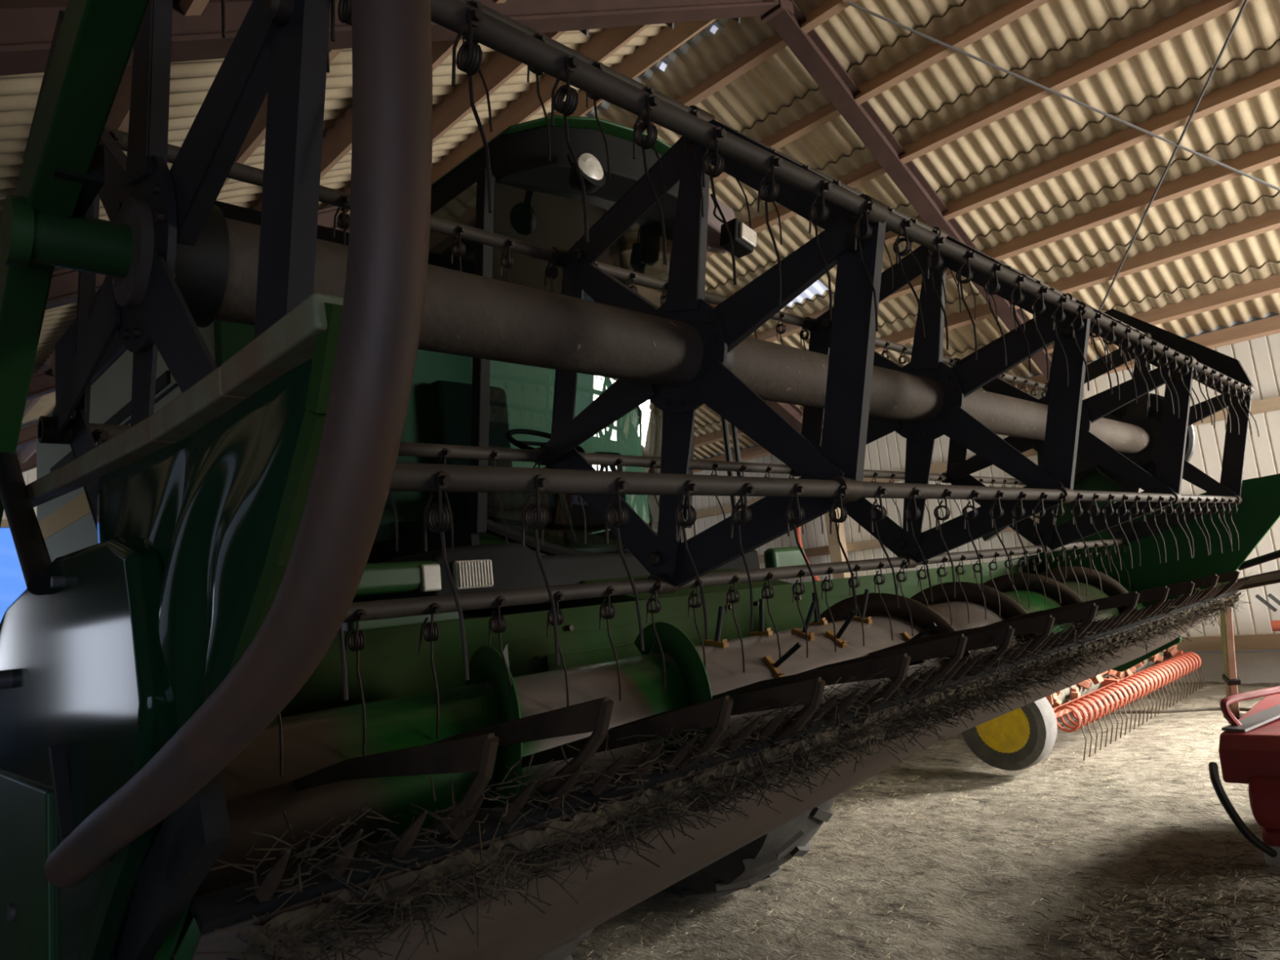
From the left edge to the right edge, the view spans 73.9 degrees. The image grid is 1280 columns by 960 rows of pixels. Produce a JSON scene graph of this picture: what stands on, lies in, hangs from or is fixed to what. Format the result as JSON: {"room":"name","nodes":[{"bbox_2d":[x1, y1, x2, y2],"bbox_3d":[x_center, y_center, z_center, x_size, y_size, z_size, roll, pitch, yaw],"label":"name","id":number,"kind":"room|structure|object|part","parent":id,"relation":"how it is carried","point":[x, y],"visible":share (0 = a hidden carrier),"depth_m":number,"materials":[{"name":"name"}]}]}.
{"room":"farm building","nodes":[
{"label":"farm building","id":0,"kind":"room"},
{"bbox_2d":[0,451,36,528],"bbox_3d":[-7.862,1.411,15.890,10.046,6.156,0.159,2,-11,-45],"label":"wall","id":1,"kind":"structure","parent":0,"point":[29,476],"depth_m":14.06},
{"bbox_2d":[0,0,1279,472],"bbox_3d":[-1.141,-1.737,7.826,12.551,3.639,21.803,2,-11,-45],"label":"ceiling","id":2,"kind":"structure","parent":0,"point":[1123,156],"depth_m":7.19,"materials":[{"name":"beige metal"}]},
{"bbox_3d":[4.499,-2.695,6.958,5.722,2.396,0.020,-4,-8,-12],"label":"brace rod","id":3,"kind":"part","parent":2,"relation":"part of","materials":[{"name":"grey metal"}]},
{"bbox_3d":[4.388,-2.738,6.929,0.021,2.000,5.068,-7,-8,7],"label":"brace rod","id":4,"kind":"part","parent":2,"relation":"part of","materials":[{"name":"grey metal"}]},
{"bbox_2d":[570,681,1279,959],"bbox_3d":[-2.544,2.582,5.787,22.000,0.085,28.000,2,-11,-45],"label":"floor","id":5,"kind":"structure","parent":0,"point":[714,928],"depth_m":4.21,"materials":[{"name":"beige concrete"}]},
{"bbox_2d":[0,528,26,622],"bbox_3d":[-10.874,2.581,13.175,5.600,3.700,0.150,2,-11,-45],"label":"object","id":6,"kind":"object","parent":5,"relation":"on","point":[12,583],"visible":0.02,"depth_m":13.96,"materials":[{"name":"blue"}]},
{"bbox_2d":[36,115,835,959],"bbox_3d":[-2.120,0.750,5.887,2.940,3.535,7.480,2,-11,-45],"label":"combine harvester","id":7,"kind":"object","parent":5,"relation":"on","point":[454,399],"visible":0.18,"depth_m":3.74,"materials":[{"name":"green paint"}]},
{"bbox_2d":[49,370,170,472],"bbox_3d":[-3.034,-0.260,4.775,0.018,0.060,2.500,2,-11,-45],"label":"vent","id":8,"kind":"object","parent":7,"relation":"attached to","point":[122,415],"depth_m":4.42,"materials":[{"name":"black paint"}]},
{"bbox_3d":[-1.693,0.032,3.963,0.480,1.700,0.080,2,-11,-45],"label":"panel","id":9,"kind":"part","parent":7,"relation":"part of","materials":[{"name":"green paint"}]},
{"bbox_3d":[-1.092,0.470,3.961,0.040,0.410,1.190,2,-11,-45],"label":"door panel","id":10,"kind":"part","parent":7,"relation":"part of","materials":[{"name":"black plastic"}]},
{"bbox_2d":[420,564,441,591],"bbox_3d":[-0.695,0.324,2.814,0.070,0.090,0.030,2,-11,-45],"label":"marker lamp","id":11,"kind":"object","parent":7,"relation":"on","point":[430,574],"depth_m":2.80,"materials":[{"name":"white plastic"}]},
{"bbox_3d":[-0.173,0.279,3.958,1.307,0.253,0.175,2,-11,-45],"label":"windshield sill","id":12,"kind":"part","parent":7,"relation":"part of","materials":[{"name":"black plastic"}]},
{"bbox_2d":[567,152,605,193],"bbox_3d":[-0.242,-1.258,3.452,0.148,0.214,0.164,2,-11,-45],"label":"work lamp","id":13,"kind":"object","parent":7,"relation":"attached to","point":[591,170],"depth_m":3.39,"materials":[{"name":"black plastic"}]},
{"bbox_2d":[0,0,1279,959],"bbox_3d":[1.106,-0.017,2.658,4.953,1.990,2.276,2,-11,-45],"label":"header","id":14,"kind":"object","parent":7,"relation":"attached to","point":[238,521],"visible":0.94,"depth_m":0.97,"materials":[{"name":"green paint"}]},
{"bbox_3d":[-0.959,-0.006,1.296,0.034,0.396,0.471,2,-11,-45],"label":"support rod","id":15,"kind":"part","parent":14,"relation":"part of","materials":[{"name":"black paint"}]},
{"bbox_3d":[-0.905,0.572,1.228,0.012,0.280,0.520,2,-11,-45],"label":"shield door","id":16,"kind":"part","parent":14,"relation":"part of","materials":[{"name":"green paint"}]},
{"bbox_3d":[-0.678,0.363,0.997,0.044,0.104,0.016,-12,-10,35],"label":"shield handle","id":17,"kind":"part","parent":14,"relation":"part of","materials":[{"name":"black paint"}]},
{"bbox_3d":[-0.118,0.478,2.421,0.440,0.006,0.010,2,-11,-45],"label":"hatch rail","id":18,"kind":"part","parent":14,"relation":"part of","materials":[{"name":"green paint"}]},
{"bbox_2d":[111,566,1143,959],"bbox_3d":[0.852,0.625,2.902,4.660,0.536,0.532,2,-11,-45],"label":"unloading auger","id":19,"kind":"object","parent":14,"relation":"in","point":[256,795],"visible":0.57,"depth_m":1.72,"materials":[{"name":"paint"}]},
{"bbox_2d":[37,0,1259,776],"bbox_3d":[0.980,-0.153,2.804,4.730,1.286,1.079,2,-11,-45],"label":"reel","id":20,"kind":"object","parent":14,"relation":"attached to","point":[193,266],"visible":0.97,"depth_m":1.74,"materials":[{"name":"black paint"}]},
{"bbox_3d":[-0.854,0.051,1.367,0.026,0.415,0.416,2,-11,-45],"label":"rim plate","id":21,"kind":"part","parent":20,"relation":"part of","materials":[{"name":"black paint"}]},
{"bbox_3d":[-0.971,-0.358,1.506,0.026,0.507,0.211,2,-11,-45],"label":"rim plate","id":22,"kind":"part","parent":20,"relation":"part of","materials":[{"name":"black paint"}]},
{"bbox_3d":[-0.887,-0.193,1.371,0.025,0.184,0.424,2,-11,-45],"label":"spider arm","id":23,"kind":"part","parent":20,"relation":"part of","materials":[{"name":"black paint"}]},
{"bbox_3d":[-0.843,-0.482,1.364,0.025,0.350,0.351,2,-11,-45],"label":"spider arm","id":24,"kind":"part","parent":20,"relation":"part of","materials":[{"name":"black paint"}]},
{"bbox_3d":[-0.691,-0.008,1.196,0.025,0.424,0.183,2,-11,-45],"label":"spider arm","id":25,"kind":"part","parent":20,"relation":"part of","materials":[{"name":"black paint"}]},
{"bbox_3d":[-0.672,-0.614,1.167,0.025,0.424,0.183,2,-11,-45],"label":"spider arm","id":26,"kind":"part","parent":20,"relation":"part of","materials":[{"name":"black paint"}]},
{"bbox_3d":[-0.520,-0.140,0.999,0.025,0.350,0.351,2,-11,-45],"label":"spider arm","id":27,"kind":"part","parent":20,"relation":"part of","materials":[{"name":"black paint"}]},
{"bbox_3d":[-0.475,-0.429,0.992,0.025,0.184,0.424,2,-11,-45],"label":"spider arm","id":28,"kind":"part","parent":20,"relation":"part of","materials":[{"name":"black paint"}]},
{"bbox_3d":[-0.364,-0.264,0.884,0.026,0.507,0.211,2,-11,-45],"label":"rim plate","id":29,"kind":"part","parent":20,"relation":"part of","materials":[{"name":"black paint"}]},
{"bbox_3d":[-0.190,-0.333,2.282,0.026,0.507,0.211,2,-11,-45],"label":"rim plate","id":30,"kind":"part","parent":20,"relation":"part of","materials":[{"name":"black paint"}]},
{"bbox_3d":[-0.106,-0.168,2.147,0.025,0.184,0.424,2,-11,-45],"label":"spider arm","id":31,"kind":"part","parent":20,"relation":"part of","materials":[{"name":"black paint"}]},
{"bbox_3d":[-0.073,0.075,2.143,0.026,0.415,0.416,2,-11,-45],"label":"rim plate","id":32,"kind":"part","parent":20,"relation":"part of","materials":[{"name":"black paint"}]},
{"bbox_3d":[-0.062,-0.457,2.140,0.025,0.350,0.351,2,-11,-45],"label":"spider arm","id":33,"kind":"part","parent":20,"relation":"part of","materials":[{"name":"black paint"}]},
{"bbox_3d":[-0.018,-0.678,2.112,0.026,0.213,0.507,2,-11,-45],"label":"rim plate","id":34,"kind":"part","parent":20,"relation":"part of","materials":[{"name":"black paint"}]},
{"bbox_3d":[0.090,0.017,1.972,0.025,0.424,0.183,2,-11,-45],"label":"spider arm","id":35,"kind":"part","parent":20,"relation":"part of","materials":[{"name":"black paint"}]},
{"bbox_3d":[0.109,-0.590,1.943,0.025,0.424,0.183,2,-11,-45],"label":"spider arm","id":36,"kind":"part","parent":20,"relation":"part of","materials":[{"name":"black paint"}]},
{"bbox_3d":[0.245,0.106,1.831,0.026,0.213,0.507,2,-11,-45],"label":"rim plate","id":37,"kind":"part","parent":20,"relation":"part of","materials":[{"name":"black paint"}]},
{"bbox_3d":[0.261,-0.116,1.775,0.025,0.350,0.351,2,-11,-45],"label":"spider arm","id":38,"kind":"part","parent":20,"relation":"part of","materials":[{"name":"black paint"}]},
{"bbox_3d":[0.300,-0.647,1.800,0.026,0.415,0.416,2,-11,-45],"label":"rim plate","id":39,"kind":"part","parent":20,"relation":"part of","materials":[{"name":"black paint"}]},
{"bbox_3d":[0.305,-0.405,1.768,0.025,0.184,0.424,2,-11,-45],"label":"spider arm","id":40,"kind":"part","parent":20,"relation":"part of","materials":[{"name":"black paint"}]},
{"bbox_3d":[0.640,-0.306,3.107,0.026,0.507,0.211,2,-11,-45],"label":"rim plate","id":41,"kind":"part","parent":20,"relation":"part of","materials":[{"name":"black paint"}]},
{"bbox_3d":[0.416,-0.239,1.661,0.026,0.507,0.211,2,-11,-45],"label":"rim plate","id":42,"kind":"part","parent":20,"relation":"part of","materials":[{"name":"black paint"}]},
{"bbox_3d":[0.768,-0.431,2.965,0.025,0.350,0.351,2,-11,-45],"label":"spider arm","id":43,"kind":"part","parent":20,"relation":"part of","materials":[{"name":"black paint"}]},
{"bbox_3d":[0.724,-0.142,2.972,0.025,0.184,0.424,2,-11,-45],"label":"spider arm","id":44,"kind":"part","parent":20,"relation":"part of","materials":[{"name":"black paint"}]},
{"bbox_3d":[0.812,-0.652,2.937,0.026,0.213,0.507,2,-11,-45],"label":"rim plate","id":45,"kind":"part","parent":20,"relation":"part of","materials":[{"name":"black paint"}]},
{"bbox_3d":[0.757,0.102,2.969,0.026,0.415,0.416,2,-11,-45],"label":"rim plate","id":46,"kind":"part","parent":20,"relation":"part of","materials":[{"name":"black paint"}]},
{"bbox_3d":[0.920,0.043,2.797,0.025,0.424,0.183,2,-11,-45],"label":"spider arm","id":47,"kind":"part","parent":20,"relation":"part of","materials":[{"name":"black paint"}]},
{"bbox_3d":[0.940,-0.563,2.768,0.025,0.424,0.183,2,-11,-45],"label":"spider arm","id":48,"kind":"part","parent":20,"relation":"part of","materials":[{"name":"black paint"}]},
{"bbox_3d":[1.490,-0.280,3.951,0.026,0.507,0.211,2,-11,-45],"label":"rim plate","id":49,"kind":"part","parent":20,"relation":"part of","materials":[{"name":"black paint"}]},
{"bbox_3d":[1.075,0.132,2.656,0.026,0.213,0.507,2,-11,-45],"label":"rim plate","id":50,"kind":"part","parent":20,"relation":"part of","materials":[{"name":"black paint"}]},
{"bbox_3d":[1.573,-0.115,3.816,0.025,0.184,0.424,2,-11,-45],"label":"spider arm","id":51,"kind":"part","parent":20,"relation":"part of","materials":[{"name":"black paint"}]},
{"bbox_3d":[1.606,0.129,3.813,0.026,0.415,0.416,2,-11,-45],"label":"rim plate","id":52,"kind":"part","parent":20,"relation":"part of","materials":[{"name":"black paint"}]},
{"bbox_3d":[1.091,-0.089,2.600,0.025,0.350,0.351,2,-11,-45],"label":"spider arm","id":53,"kind":"part","parent":20,"relation":"part of","materials":[{"name":"black paint"}]},
{"bbox_3d":[1.617,-0.404,3.809,0.025,0.350,0.351,2,-11,-45],"label":"spider arm","id":54,"kind":"part","parent":20,"relation":"part of","materials":[{"name":"black paint"}]},
{"bbox_3d":[1.662,-0.625,3.781,0.026,0.213,0.507,2,-11,-45],"label":"rim plate","id":55,"kind":"part","parent":20,"relation":"part of","materials":[{"name":"black paint"}]},
{"bbox_3d":[1.130,-0.621,2.625,0.026,0.415,0.416,2,-11,-45],"label":"rim plate","id":56,"kind":"part","parent":20,"relation":"part of","materials":[{"name":"black paint"}]},
{"bbox_3d":[1.136,-0.378,2.594,0.025,0.184,0.424,2,-11,-45],"label":"spider arm","id":57,"kind":"part","parent":20,"relation":"part of","materials":[{"name":"black paint"}]},
{"bbox_3d":[2.281,-0.254,4.738,0.026,0.507,0.211,2,-11,-45],"label":"rim plate","id":58,"kind":"part","parent":20,"relation":"part of","materials":[{"name":"black paint"}]},
{"bbox_3d":[1.769,0.070,3.642,0.025,0.424,0.183,2,-11,-45],"label":"spider arm","id":59,"kind":"part","parent":20,"relation":"part of","materials":[{"name":"black paint"}]},
{"bbox_3d":[1.789,-0.536,3.613,0.025,0.424,0.183,2,-11,-45],"label":"spider arm","id":60,"kind":"part","parent":20,"relation":"part of","materials":[{"name":"black paint"}]},
{"bbox_3d":[1.247,-0.213,2.486,0.026,0.507,0.211,2,-11,-45],"label":"rim plate","id":61,"kind":"part","parent":20,"relation":"part of","materials":[{"name":"black paint"}]},
{"bbox_3d":[2.365,-0.090,4.603,0.025,0.184,0.424,2,-11,-45],"label":"spider arm","id":62,"kind":"part","parent":20,"relation":"part of","materials":[{"name":"black paint"}]},
{"bbox_3d":[2.398,0.154,4.599,0.026,0.415,0.416,2,-11,-45],"label":"rim plate","id":63,"kind":"part","parent":20,"relation":"part of","materials":[{"name":"black paint"}]},
{"bbox_3d":[2.453,-0.600,4.568,0.026,0.213,0.507,2,-11,-45],"label":"rim plate","id":64,"kind":"part","parent":20,"relation":"part of","materials":[{"name":"black paint"}]},
{"bbox_3d":[2.409,-0.379,4.596,0.025,0.350,0.351,2,-11,-45],"label":"spider arm","id":65,"kind":"part","parent":20,"relation":"part of","materials":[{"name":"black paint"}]},
{"bbox_3d":[1.924,0.159,3.501,0.026,0.213,0.507,2,-11,-45],"label":"rim plate","id":66,"kind":"part","parent":20,"relation":"part of","materials":[{"name":"black paint"}]},
{"bbox_3d":[1.980,-0.594,3.469,0.026,0.415,0.416,2,-11,-45],"label":"rim plate","id":67,"kind":"part","parent":20,"relation":"part of","materials":[{"name":"black paint"}]},
{"bbox_3d":[1.941,-0.062,3.445,0.025,0.350,0.351,2,-11,-45],"label":"spider arm","id":68,"kind":"part","parent":20,"relation":"part of","materials":[{"name":"black paint"}]},
{"bbox_3d":[2.561,0.095,4.428,0.025,0.424,0.183,2,-11,-45],"label":"spider arm","id":69,"kind":"part","parent":20,"relation":"part of","materials":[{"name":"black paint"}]},
{"bbox_3d":[1.985,-0.351,3.438,0.025,0.184,0.424,2,-11,-45],"label":"spider arm","id":70,"kind":"part","parent":20,"relation":"part of","materials":[{"name":"black paint"}]},
{"bbox_3d":[2.580,-0.511,4.399,0.025,0.424,0.183,2,-11,-45],"label":"spider arm","id":71,"kind":"part","parent":20,"relation":"part of","materials":[{"name":"black paint"}]},
{"bbox_3d":[2.096,-0.186,3.330,0.026,0.507,0.211,2,-11,-45],"label":"rim plate","id":72,"kind":"part","parent":20,"relation":"part of","materials":[{"name":"black paint"}]},
{"bbox_3d":[2.716,0.184,4.287,0.026,0.213,0.507,2,-11,-45],"label":"rim plate","id":73,"kind":"part","parent":20,"relation":"part of","materials":[{"name":"black paint"}]},
{"bbox_3d":[2.732,-0.037,4.231,0.025,0.350,0.351,2,-11,-45],"label":"spider arm","id":74,"kind":"part","parent":20,"relation":"part of","materials":[{"name":"black paint"}]},
{"bbox_3d":[2.771,-0.569,4.255,0.026,0.415,0.416,2,-11,-45],"label":"rim plate","id":75,"kind":"part","parent":20,"relation":"part of","materials":[{"name":"black paint"}]},
{"bbox_3d":[2.776,-0.326,4.224,0.025,0.184,0.424,2,-11,-45],"label":"spider arm","id":76,"kind":"part","parent":20,"relation":"part of","materials":[{"name":"black paint"}]},
{"bbox_3d":[2.887,-0.161,4.117,0.026,0.507,0.211,2,-11,-45],"label":"rim plate","id":77,"kind":"part","parent":20,"relation":"part of","materials":[{"name":"black paint"}]},
{"bbox_2d":[173,572,1253,959],"bbox_3d":[1.224,0.522,2.537,4.786,0.246,0.434,2,-11,-45],"label":"straw","id":78,"kind":"object","parent":14,"relation":"in","point":[306,931],"visible":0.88,"depth_m":1.20,"materials":[{"name":"brown plant"}]},
{"bbox_3d":[2.380,0.035,4.845,0.060,0.519,0.985,2,-11,-45],"label":"reel arm","id":79,"kind":"part","parent":14,"relation":"part of","materials":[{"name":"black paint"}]},
{"bbox_3d":[2.515,-0.007,4.718,0.030,0.800,0.670,2,-11,-45],"label":"reel lift plate","id":80,"kind":"part","parent":14,"relation":"part of","materials":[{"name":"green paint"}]},
{"bbox_3d":[-0.177,0.499,4.870,0.040,0.410,1.190,2,-11,-45],"label":"door panel","id":81,"kind":"part","parent":7,"relation":"part of","materials":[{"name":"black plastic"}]},
{"bbox_3d":[0.366,-1.287,4.232,0.356,0.336,0.050,2,-11,-45],"label":"mirror mount panel","id":82,"kind":"part","parent":7,"relation":"part of","materials":[{"name":"grey metal"}]},
{"bbox_3d":[0.475,-0.072,4.508,0.030,1.300,0.030,-3,-9,-23],"label":"handrail","id":83,"kind":"part","parent":7,"relation":"part of","materials":[{"name":"grey metal"}]},
{"bbox_2d":[710,193,756,257],"bbox_3d":[0.455,-1.260,4.155,0.191,0.318,0.143,2,-11,-45],"label":"work lamp","id":84,"kind":"object","parent":7,"relation":"attached to","point":[744,237],"depth_m":4.13,"materials":[{"name":"black plastic"}]},
{"bbox_3d":[0.540,-0.061,4.642,0.030,1.300,0.030,-3,-9,-23],"label":"handrail","id":85,"kind":"part","parent":7,"relation":"part of","materials":[{"name":"grey metal"}]},
{"bbox_2d":[574,684,1279,959],"bbox_3d":[2.861,1.927,5.323,8.688,0.073,3.312,2,-11,-45],"label":"straw","id":86,"kind":"object","parent":5,"relation":"on","point":[901,908],"visible":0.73,"depth_m":4.11,"materials":[{"name":"beige plant"}]},
{"bbox_2d":[961,644,1204,770],"bbox_3d":[3.870,1.773,7.444,4.056,0.656,1.014,2,-11,-45],"label":"rake","id":87,"kind":"object","parent":5,"relation":"on","point":[1020,738],"visible":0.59,"depth_m":6.20,"materials":[{"name":"pink paint"}]},
{"bbox_3d":[3.119,1.826,5.985,0.020,0.291,0.048,-3,-9,-22],"label":"tine leg","id":88,"kind":"part","parent":87,"relation":"part of","materials":[{"name":"brown metal"}]},
{"bbox_3d":[3.202,1.829,6.068,0.020,0.290,0.048,-3,-9,-22],"label":"tine leg","id":89,"kind":"part","parent":87,"relation":"part of","materials":[{"name":"brown metal"}]},
{"bbox_3d":[3.286,1.832,6.151,0.020,0.289,0.048,-3,-9,-22],"label":"tine leg","id":90,"kind":"part","parent":87,"relation":"part of","materials":[{"name":"brown metal"}]},
{"bbox_3d":[3.369,1.835,6.234,0.020,0.288,0.048,-3,-9,-22],"label":"tine leg","id":91,"kind":"part","parent":87,"relation":"part of","materials":[{"name":"brown metal"}]},
{"bbox_3d":[3.453,1.839,6.317,0.020,0.287,0.048,-3,-9,-22],"label":"tine leg","id":92,"kind":"part","parent":87,"relation":"part of","materials":[{"name":"brown metal"}]},
{"bbox_3d":[3.749,1.736,7.429,0.050,0.150,0.787,2,-11,-45],"label":"frame arm","id":93,"kind":"part","parent":87,"relation":"part of","materials":[{"name":"pink paint"}]},
{"bbox_3d":[3.537,1.842,6.400,0.020,0.286,0.048,-3,-9,-22],"label":"tine leg","id":94,"kind":"part","parent":87,"relation":"part of","materials":[{"name":"brown metal"}]},
{"bbox_3d":[3.620,1.845,6.483,0.020,0.285,0.048,-3,-9,-22],"label":"tine leg","id":95,"kind":"part","parent":87,"relation":"part of","materials":[{"name":"brown metal"}]},
{"bbox_3d":[3.704,1.848,6.566,0.020,0.285,0.048,-3,-9,-22],"label":"tine leg","id":96,"kind":"part","parent":87,"relation":"part of","materials":[{"name":"brown metal"}]},
{"bbox_3d":[3.788,1.851,6.649,0.020,0.284,0.048,-3,-9,-22],"label":"tine leg","id":97,"kind":"part","parent":87,"relation":"part of","materials":[{"name":"brown metal"}]},
{"bbox_3d":[3.872,1.854,6.732,0.020,0.283,0.048,-3,-9,-22],"label":"tine leg","id":98,"kind":"part","parent":87,"relation":"part of","materials":[{"name":"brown metal"}]},
{"bbox_3d":[3.955,1.858,6.815,0.020,0.282,0.048,-3,-9,-22],"label":"tine leg","id":99,"kind":"part","parent":87,"relation":"part of","materials":[{"name":"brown metal"}]},
{"bbox_3d":[4.039,1.861,6.898,0.020,0.281,0.048,-3,-9,-22],"label":"tine leg","id":100,"kind":"part","parent":87,"relation":"part of","materials":[{"name":"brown metal"}]},
{"bbox_3d":[4.123,1.864,6.981,0.020,0.280,0.048,-3,-9,-22],"label":"tine leg","id":101,"kind":"part","parent":87,"relation":"part of","materials":[{"name":"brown metal"}]},
{"bbox_3d":[4.206,1.867,7.064,0.020,0.279,0.048,-3,-9,-22],"label":"tine leg","id":102,"kind":"part","parent":87,"relation":"part of","materials":[{"name":"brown metal"}]},
{"bbox_3d":[4.290,1.870,7.147,0.020,0.278,0.048,-3,-9,-22],"label":"tine leg","id":103,"kind":"part","parent":87,"relation":"part of","materials":[{"name":"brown metal"}]},
{"bbox_3d":[4.374,1.873,7.230,0.020,0.277,0.048,-3,-9,-22],"label":"tine leg","id":104,"kind":"part","parent":87,"relation":"part of","materials":[{"name":"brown metal"}]},
{"bbox_3d":[4.457,1.877,7.313,0.020,0.276,0.048,-3,-9,-22],"label":"tine leg","id":105,"kind":"part","parent":87,"relation":"part of","materials":[{"name":"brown metal"}]},
{"bbox_3d":[4.541,1.880,7.396,0.020,0.275,0.048,-3,-9,-22],"label":"tine leg","id":106,"kind":"part","parent":87,"relation":"part of","materials":[{"name":"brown metal"}]},
{"bbox_3d":[4.625,1.883,7.479,0.020,0.274,0.048,-3,-9,-22],"label":"tine leg","id":107,"kind":"part","parent":87,"relation":"part of","materials":[{"name":"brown metal"}]},
{"bbox_3d":[4.708,1.886,7.562,0.020,0.273,0.048,-3,-9,-22],"label":"tine leg","id":108,"kind":"part","parent":87,"relation":"part of","materials":[{"name":"brown metal"}]},
{"bbox_3d":[4.792,1.889,7.646,0.020,0.272,0.048,-3,-9,-22],"label":"tine leg","id":109,"kind":"part","parent":87,"relation":"part of","materials":[{"name":"brown metal"}]},
{"bbox_3d":[4.876,1.892,7.729,0.020,0.271,0.048,-3,-9,-22],"label":"tine leg","id":110,"kind":"part","parent":87,"relation":"part of","materials":[{"name":"brown metal"}]},
{"bbox_3d":[5.210,1.782,8.880,0.050,0.150,0.787,2,-11,-45],"label":"frame arm","id":111,"kind":"part","parent":87,"relation":"part of","materials":[{"name":"pink paint"}]},
{"bbox_3d":[4.959,1.895,7.812,0.020,0.270,0.048,-3,-9,-22],"label":"tine leg","id":112,"kind":"part","parent":87,"relation":"part of","materials":[{"name":"brown metal"}]},
{"bbox_3d":[5.043,1.899,7.895,0.020,0.269,0.048,-3,-9,-22],"label":"tine leg","id":113,"kind":"part","parent":87,"relation":"part of","materials":[{"name":"brown metal"}]},
{"bbox_3d":[5.127,1.902,7.978,0.020,0.268,0.048,-3,-9,-22],"label":"tine leg","id":114,"kind":"part","parent":87,"relation":"part of","materials":[{"name":"brown metal"}]},
{"bbox_3d":[5.210,1.905,8.061,0.020,0.267,0.048,-3,-9,-22],"label":"tine leg","id":115,"kind":"part","parent":87,"relation":"part of","materials":[{"name":"brown metal"}]},
{"bbox_3d":[5.294,1.908,8.144,0.020,0.266,0.048,-3,-9,-22],"label":"tine leg","id":116,"kind":"part","parent":87,"relation":"part of","materials":[{"name":"brown metal"}]},
{"bbox_3d":[5.378,1.911,8.227,0.020,0.265,0.048,-3,-9,-22],"label":"tine leg","id":117,"kind":"part","parent":87,"relation":"part of","materials":[{"name":"brown metal"}]},
{"bbox_3d":[5.461,1.914,8.310,0.020,0.264,0.048,-3,-9,-22],"label":"tine leg","id":118,"kind":"part","parent":87,"relation":"part of","materials":[{"name":"brown metal"}]},
{"bbox_3d":[5.545,1.917,8.393,0.020,0.263,0.048,-3,-9,-22],"label":"tine leg","id":119,"kind":"part","parent":87,"relation":"part of","materials":[{"name":"brown metal"}]},
{"bbox_2d":[963,804,1279,959],"bbox_3d":[2.172,1.710,3.419,3.316,0.092,1.469,2,-11,-45],"label":"straw","id":120,"kind":"object","parent":5,"relation":"on","point":[1171,926],"visible":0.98,"depth_m":3.31,"materials":[{"name":"brown plant"}]},
{"bbox_2d":[1057,706,1251,724],"bbox_3d":[4.339,2.008,7.242,1.818,0.032,0.581,-8,-8,14],"label":"hose","id":121,"kind":"object","parent":5,"relation":"on","point":[1203,708],"visible":0.48,"depth_m":7.32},
{"bbox_2d":[1208,606,1279,866],"bbox_3d":[3.193,1.151,4.244,1.705,1.186,0.602,2,-11,-45],"label":"implement","id":122,"kind":"object","parent":5,"relation":"on","point":[1249,747],"visible":0.98,"depth_m":3.82,"materials":[{"name":"red paint"}]},
{"bbox_2d":[1218,693,1279,783],"bbox_3d":[3.306,1.255,4.258,1.518,0.200,0.400,2,-11,-45],"label":"hood","id":123,"kind":"object","parent":122,"relation":"attached to","point":[1248,751],"depth_m":3.83,"materials":[{"name":"red paint"}]},
{"bbox_2d":[1248,774,1279,829],"bbox_3d":[3.276,1.407,4.084,1.400,0.240,0.350,2,-11,-45],"label":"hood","id":124,"kind":"object","parent":122,"relation":"attached to","point":[1264,790],"depth_m":3.69,"materials":[{"name":"red paint"}]},
{"bbox_2d":[1254,593,1279,631],"bbox_3d":[6.451,1.445,7.848,0.390,0.870,1.136,2,-11,-45],"label":"machine","id":125,"kind":"object","parent":5,"relation":"on","point":[1275,624],"visible":1,"depth_m":8.15,"materials":[{"name":"paint"}]},
{"bbox_3d":[6.051,1.189,8.217,0.153,0.179,0.030,-9,-9,22],"label":"lever","id":126,"kind":"part","parent":125,"relation":"part of","materials":[{"name":"black paint"}]},
{"bbox_3d":[6.120,1.172,8.147,0.153,0.179,0.030,-9,-9,22],"label":"lever","id":127,"kind":"part","parent":125,"relation":"part of","materials":[{"name":"black paint"}]},
{"bbox_2d":[684,333,1279,684],"bbox_3d":[3.278,1.014,11.643,0.440,3.629,21.896,2,-11,-45],"label":"wall","id":128,"kind":"structure","parent":0,"point":[1256,646],"depth_m":9.04,"materials":[{"name":"white metal"}]},
{"bbox_2d":[795,526,819,581],"bbox_3d":[2.430,1.107,12.069,0.373,1.166,0.096,-12,-10,38],"label":"strap","id":129,"kind":"object","parent":128,"relation":"attached to","point":[798,529],"visible":0.27,"depth_m":12.17,"materials":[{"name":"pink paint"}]},
{"bbox_3d":[2.804,1.165,11.924,0.170,3.308,0.180,2,-11,-45],"label":"post","id":130,"kind":"part","parent":128,"relation":"part of","materials":[{"name":"beige wood"}]}
]}

